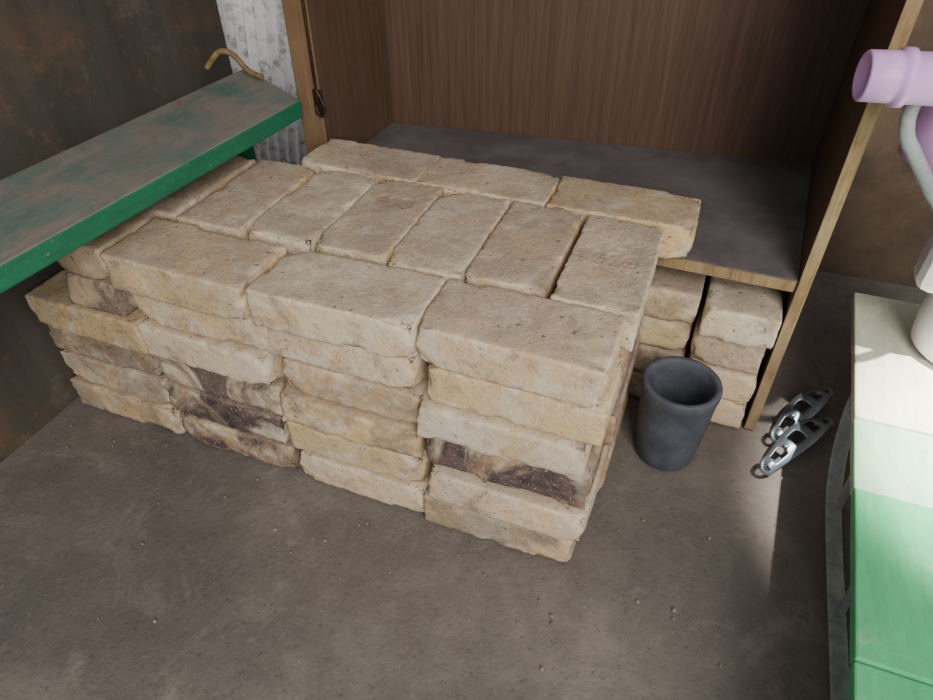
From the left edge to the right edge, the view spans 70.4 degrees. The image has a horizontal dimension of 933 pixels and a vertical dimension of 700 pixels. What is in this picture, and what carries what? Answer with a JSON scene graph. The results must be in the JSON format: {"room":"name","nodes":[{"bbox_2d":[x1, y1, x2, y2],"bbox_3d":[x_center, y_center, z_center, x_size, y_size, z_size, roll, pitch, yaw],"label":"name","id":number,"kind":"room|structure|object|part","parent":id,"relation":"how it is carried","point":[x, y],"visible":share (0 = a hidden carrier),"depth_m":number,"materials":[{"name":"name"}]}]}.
{"room":"storage shed","nodes":[
{"label":"storage shed","id":0,"kind":"room"},
{"bbox_2d":[0,0,232,462],"bbox_3d":[-0.964,-0.310,0.528,0.025,1.710,2.200,14,42,16],"label":"wall","id":1,"kind":"structure","parent":0,"point":[73,72],"depth_m":1.23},
{"bbox_2d":[0,270,926,699],"bbox_3d":[0.398,0.498,0.871,3.800,0.004,2.900,14,42,16],"label":"floor","id":2,"kind":"structure","parent":0,"point":[751,596],"depth_m":1.04,"materials":[{"name":"grey concrete"}]},
{"bbox_2d":[0,69,302,293],"bbox_3d":[-0.725,0.102,0.970,0.230,0.487,1.720,16,43,18],"label":"bench","id":3,"kind":"object","parent":2,"relation":"on","point":[51,208],"visible":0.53,"depth_m":1.07,"materials":[{"name":"green paint"}]},
{"bbox_2d":[204,48,264,79],"bbox_3d":[-0.486,-0.603,1.390,0.141,0.049,0.039,14,42,16],"label":"rope","id":4,"kind":"object","parent":3,"relation":"on","point":[218,52],"visible":1,"depth_m":1.39,"materials":[{"name":"beige fabric"}]},
{"bbox_3d":[-0.493,-0.307,1.484,0.090,0.452,0.040,14,42,16],"label":"leg","id":5,"kind":"part","parent":3,"relation":"part of","materials":[{"name":"green paint"}]},
{"bbox_2d":[216,0,306,165],"bbox_3d":[-0.421,-0.904,1.614,1.022,1.201,0.043,14,42,16],"label":"sheet","id":6,"kind":"object","parent":2,"relation":"on","point":[254,30],"visible":0.02,"depth_m":1.77,"materials":[{"name":"grey metal"}]},
{"bbox_2d":[25,139,700,561],"bbox_3d":[-0.189,-0.079,1.243,1.093,0.409,0.545,14,42,16],"label":"bricks","id":7,"kind":"object","parent":2,"relation":"on","point":[456,342],"visible":1,"depth_m":1.03},
{"bbox_2d":[50,416,740,683],"bbox_3d":[-0.216,0.364,1.032,1.290,0.007,0.839,14,42,16],"label":"crumbs","id":8,"kind":"object","parent":2,"relation":"on","point":[674,610],"visible":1,"depth_m":1.05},
{"bbox_2d":[281,0,923,429],"bbox_3d":[0.185,-0.590,1.178,1.029,1.270,0.497,14,42,16],"label":"cabinet","id":9,"kind":"object","parent":2,"relation":"on","point":[747,109],"visible":0.8,"depth_m":1.36,"materials":[{"name":"brown wood"}]},
{"bbox_3d":[-0.298,-0.770,1.079,0.006,0.720,0.006,14,42,16],"label":"latch rod","id":10,"kind":"part","parent":9,"relation":"part of","materials":[{"name":"metal"}]},
{"bbox_3d":[-0.294,-0.493,1.316,0.020,0.050,0.005,14,42,16],"label":"latch plate","id":11,"kind":"part","parent":9,"relation":"part of","materials":[{"name":"metal"}]},
{"bbox_3d":[0.256,-0.701,1.325,1.034,1.250,0.006,10,41,12],"label":"panel","id":12,"kind":"part","parent":9,"relation":"part of","materials":[{"name":"brown wood"}]},
{"bbox_2d":[635,356,722,470],"bbox_3d":[0.368,0.120,1.181,0.133,0.176,0.133,2,40,3],"label":"ceramic pot","id":13,"kind":"object","parent":2,"relation":"on","point":[680,397],"visible":1,"depth_m":1.16,"materials":[{"name":"grey ceramic"}]},
{"bbox_2d":[628,265,782,428],"bbox_3d":[0.453,-0.056,1.315,0.264,0.271,0.282,14,42,16],"label":"pile","id":14,"kind":"object","parent":2,"relation":"on","point":[735,322],"visible":0.67,"depth_m":1.19,"materials":[{"name":"beige stone"}]},
{"bbox_2d":[759,417,834,474],"bbox_3d":[0.613,0.166,1.221,0.227,0.046,0.050,-25,46,-26],"label":"metal bracket","id":15,"kind":"object","parent":2,"relation":"on","point":[793,450],"visible":1,"depth_m":1.20,"materials":[{"name":"grey metal"}]},
{"bbox_2d":[770,387,833,442],"bbox_3d":[0.653,0.115,1.282,0.227,0.046,0.050,-28,47,-29],"label":"metal bracket","id":16,"kind":"object","parent":2,"relation":"on","point":[815,406],"visible":0.92,"depth_m":1.27,"materials":[{"name":"grey metal"}]},
{"bbox_2d":[825,292,932,699],"bbox_3d":[0.656,0.323,0.915,0.343,0.201,1.119,14,42,16],"label":"table","id":17,"kind":"object","parent":2,"relation":"on","point":[886,422],"visible":1,"depth_m":0.93,"materials":[{"name":"green paint"}]},
{"bbox_2d":[852,46,932,362],"bbox_3d":[0.709,-0.181,0.957,0.507,0.516,0.200,-4,40,-4],"label":"desk lamp","id":18,"kind":"object","parent":17,"relation":"on","point":[904,76],"visible":1,"depth_m":0.80,"materials":[{"name":"plastic"}]},
{"bbox_2d":[818,0,932,288],"bbox_3d":[0.832,-0.966,1.137,3.800,1.910,0.050,14,42,16],"label":"wall","id":19,"kind":"structure","parent":0,"point":[884,224],"depth_m":1.56,"materials":[{"name":"paint"}]}
]}

